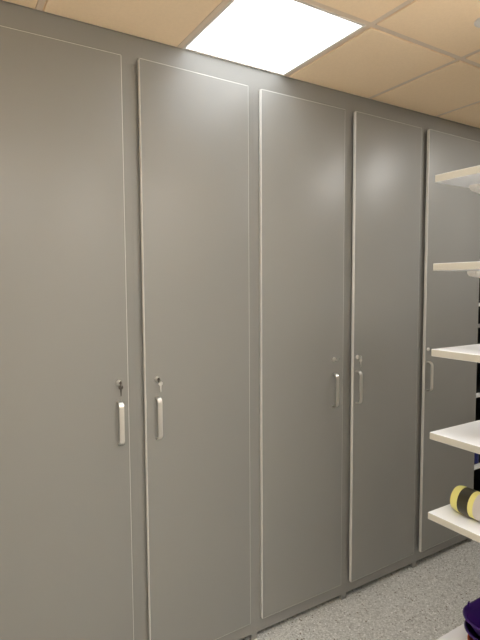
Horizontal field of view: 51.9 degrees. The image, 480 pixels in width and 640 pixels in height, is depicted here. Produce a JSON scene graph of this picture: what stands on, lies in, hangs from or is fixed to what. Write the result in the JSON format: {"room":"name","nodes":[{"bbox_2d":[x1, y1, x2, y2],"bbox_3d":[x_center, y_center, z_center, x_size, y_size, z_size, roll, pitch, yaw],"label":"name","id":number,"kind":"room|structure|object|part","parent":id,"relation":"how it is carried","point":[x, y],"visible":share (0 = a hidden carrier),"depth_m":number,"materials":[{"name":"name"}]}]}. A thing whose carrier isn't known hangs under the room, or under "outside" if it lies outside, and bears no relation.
{"room":"storage room","nodes":[
{"label":"storage room","id":0,"kind":"room"},
{"bbox_2d":[0,0,479,141],"bbox_3d":[0.182,-1.220,2.876,3.195,0.124,0.600,-3,5,-31],"label":"header panel","id":1,"kind":"object","parent":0,"point":[131,48],"visible":0.14,"depth_m":2.31,"materials":[{"name":"grey metal"}]},
{"bbox_2d":[3,0,479,127],"bbox_3d":[0.844,-1.243,1.559,6.000,0.104,3.649,-3,5,-31],"label":"ceiling","id":2,"kind":"structure","parent":0,"point":[372,62],"depth_m":2.17,"materials":[{"name":"tile"}]},
{"bbox_2d":[2,0,479,127],"bbox_3d":[0.845,-1.198,1.562,6.000,0.006,3.649,-3,5,-31],"label":"trim","id":3,"kind":"structure","parent":2,"relation":"attached to","point":[40,4],"depth_m":2.12,"materials":[{"name":"beige"}]},
{"bbox_2d":[182,0,366,75],"bbox_3d":[0.132,-1.241,2.151,0.576,0.022,0.576,-3,5,-31],"label":"recessed light","id":4,"kind":"object","parent":2,"relation":"in","point":[278,37],"visible":0.81,"depth_m":2.13,"materials":[{"name":"white plastic"}]},
{"bbox_2d":[474,18,479,27],"bbox_3d":[1.014,-1.218,2.017,0.104,0.012,0.104,-3,5,-31],"label":"smoke detector","id":5,"kind":"object","parent":2,"relation":"attached to","point":[477,22],"visible":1,"depth_m":2.03,"materials":[{"name":"white plastic"}]},
{"bbox_2d":[240,540,479,639],"bbox_3d":[0.862,1.800,1.772,6.000,0.050,3.649,-3,5,-31],"label":"floor","id":6,"kind":"structure","parent":0,"point":[427,600],"depth_m":2.92,"materials":[{"name":"carpet"}]},
{"bbox_2d":[0,26,140,639],"bbox_3d":[-0.883,0.308,2.289,0.640,2.875,0.658,-3,5,-31],"label":"tall cabinet","id":7,"kind":"object","parent":6,"relation":"on","point":[70,557],"visible":0.95,"depth_m":2.03,"materials":[{"name":"grey metal"}]},
{"bbox_2d":[118,381,122,395],"bbox_3d":[-0.516,0.298,2.142,0.019,0.066,0.026,0,4,-2],"label":"key","id":8,"kind":"object","parent":7,"relation":"hanging from","point":[120,387],"visible":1,"depth_m":2.13,"materials":[{"name":"grey metal"}]},
{"bbox_3d":[-0.520,0.452,2.156,0.021,0.195,0.036,-3,5,-31],"label":"handle","id":9,"kind":"part","parent":7,"relation":"part of","materials":[{"name":"silver metal"}]},
{"bbox_3d":[-0.747,0.334,2.068,0.640,2.853,0.020,-3,5,-31],"label":"frame","id":10,"kind":"part","parent":7,"relation":"part of","materials":[{"name":"grey metal"}]},
{"bbox_2d":[129,58,253,639],"bbox_3d":[-0.338,0.282,2.615,0.631,2.875,0.669,-3,5,-31],"label":"tall cabinet","id":11,"kind":"object","parent":6,"relation":"on","point":[192,148],"visible":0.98,"depth_m":2.33,"materials":[{"name":"grey metal"}]},
{"bbox_3d":[-0.367,0.446,2.237,0.021,0.195,0.036,-3,5,-33],"label":"handle","id":12,"kind":"part","parent":11,"relation":"part of","materials":[{"name":"silver metal"}]},
{"bbox_2d":[157,378,162,391],"bbox_3d":[-0.363,0.291,2.220,0.028,0.066,0.019,1,4,21],"label":"key","id":13,"kind":"object","parent":11,"relation":"hanging from","point":[160,383],"visible":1,"depth_m":2.22,"materials":[{"name":"grey metal"}]},
{"bbox_2d":[252,89,347,638],"bbox_3d":[0.203,0.256,2.952,0.644,2.875,0.658,-3,5,-31],"label":"tall cabinet","id":14,"kind":"object","parent":6,"relation":"on","point":[300,146],"visible":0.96,"depth_m":2.68,"materials":[{"name":"grey metal"}]},
{"bbox_3d":[0.545,0.401,2.806,0.021,0.195,0.036,-3,5,-31],"label":"handle","id":15,"kind":"part","parent":14,"relation":"part of","materials":[{"name":"silver metal"}]},
{"bbox_2d":[343,111,422,598],"bbox_3d":[0.755,0.229,3.282,0.642,2.875,0.670,-3,5,-31],"label":"tall cabinet","id":16,"kind":"object","parent":6,"relation":"on","point":[384,177],"visible":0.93,"depth_m":3.00,"materials":[{"name":"grey metal"}]},
{"bbox_3d":[0.697,0.394,2.885,0.021,0.195,0.036,-3,5,-33],"label":"handle","id":17,"kind":"part","parent":16,"relation":"part of","materials":[{"name":"silver metal"}]},
{"bbox_2d":[414,129,479,566],"bbox_3d":[1.300,0.203,3.614,0.636,2.875,0.671,-3,5,-31],"label":"tall cabinet","id":18,"kind":"object","parent":6,"relation":"on","point":[450,214],"visible":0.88,"depth_m":3.31,"materials":[{"name":"grey metal"}]},
{"bbox_3d":[1.238,0.368,3.214,0.021,0.195,0.036,-3,5,-33],"label":"handle","id":19,"kind":"part","parent":18,"relation":"part of","materials":[{"name":"silver metal"}]},
{"bbox_2d":[428,165,479,639],"bbox_3d":[1.224,0.588,1.381,0.510,2.420,1.250,-3,5,-31],"label":"shelving unit","id":20,"kind":"object","parent":6,"relation":"on","point":[466,436],"visible":0.91,"depth_m":1.71,"materials":[{"name":"white laminate"}]},
{"bbox_3d":[1.202,1.244,1.411,0.450,0.025,1.250,-3,5,-31],"label":"shelf","id":21,"kind":"part","parent":20,"relation":"part of","materials":[{"name":"white metal"}]},
{"bbox_3d":[1.199,0.735,1.375,0.450,0.025,1.250,-3,5,-31],"label":"shelf","id":22,"kind":"part","parent":20,"relation":"part of","materials":[{"name":"white laminate"}]},
{"bbox_3d":[1.197,0.440,1.355,0.450,0.025,1.250,-3,5,-31],"label":"shelf","id":23,"kind":"part","parent":20,"relation":"part of","materials":[{"name":"white laminate"}]},
{"bbox_3d":[1.196,0.141,1.334,0.450,0.025,1.250,-3,5,-31],"label":"shelf","id":24,"kind":"part","parent":20,"relation":"part of","materials":[{"name":"white metal"}]},
{"bbox_3d":[1.194,-0.159,1.313,0.450,0.025,1.250,-3,5,-31],"label":"shelf","id":25,"kind":"part","parent":20,"relation":"part of","materials":[{"name":"white metal"}]},
{"bbox_3d":[1.192,-0.462,1.292,0.450,0.025,1.250,-3,5,-31],"label":"shelf","id":26,"kind":"part","parent":20,"relation":"part of","materials":[{"name":"white laminate"}]},
{"bbox_2d":[450,485,479,520],"bbox_3d":[0.870,0.655,1.673,0.095,0.095,0.304,-3,5,-31],"label":"roll","id":27,"kind":"object","parent":20,"relation":"on","point":[464,500],"visible":1,"depth_m":1.73,"materials":[{"name":"yellow"}]},
{"bbox_3d":[1.049,1.177,1.643,0.348,0.076,0.488,-3,5,-31],"label":"plastic tub","id":28,"kind":"object","parent":20,"relation":"on","visible":0},
{"bbox_2d":[463,597,479,639],"bbox_3d":[1.041,1.107,1.636,0.366,0.150,0.503,-3,5,-31],"label":"plastic tub","id":29,"kind":"object","parent":28,"relation":"on","point":[468,627],"depth_m":1.77,"materials":[{"name":"purple plastic"}]},
{"bbox_3d":[1.038,1.085,1.635,0.360,0.106,0.500,-3,5,-31],"label":"plastic tub","id":30,"kind":"part","parent":29,"relation":"part of","materials":[{"name":"purple plastic"}]},
{"bbox_2d":[473,278,479,491],"bbox_3d":[2.000,0.381,4.057,0.998,2.450,0.508,-3,5,-31],"label":"shelf rack","id":31,"kind":"object","parent":6,"relation":"on","point":[477,417],"visible":0.15,"depth_m":4.40,"materials":[{"name":"black metal"}]},
{"bbox_2d":[474,453,478,463],"bbox_3d":[1.776,0.983,3.735,0.058,0.192,0.058,-3,5,-31],"label":"bottle","id":32,"kind":"object","parent":31,"relation":"on","point":[476,456],"visible":0.14,"depth_m":3.71,"materials":[{"name":"blue plastic"}]},
{"bbox_3d":[2.002,1.496,4.142,0.964,0.018,0.466,-3,5,-31],"label":"rack shelf","id":33,"kind":"part","parent":31,"relation":"part of","materials":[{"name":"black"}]},
{"bbox_3d":[1.996,0.522,4.074,0.964,0.018,0.466,-3,5,-31],"label":"rack shelf","id":34,"kind":"part","parent":31,"relation":"part of","materials":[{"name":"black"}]}
]}

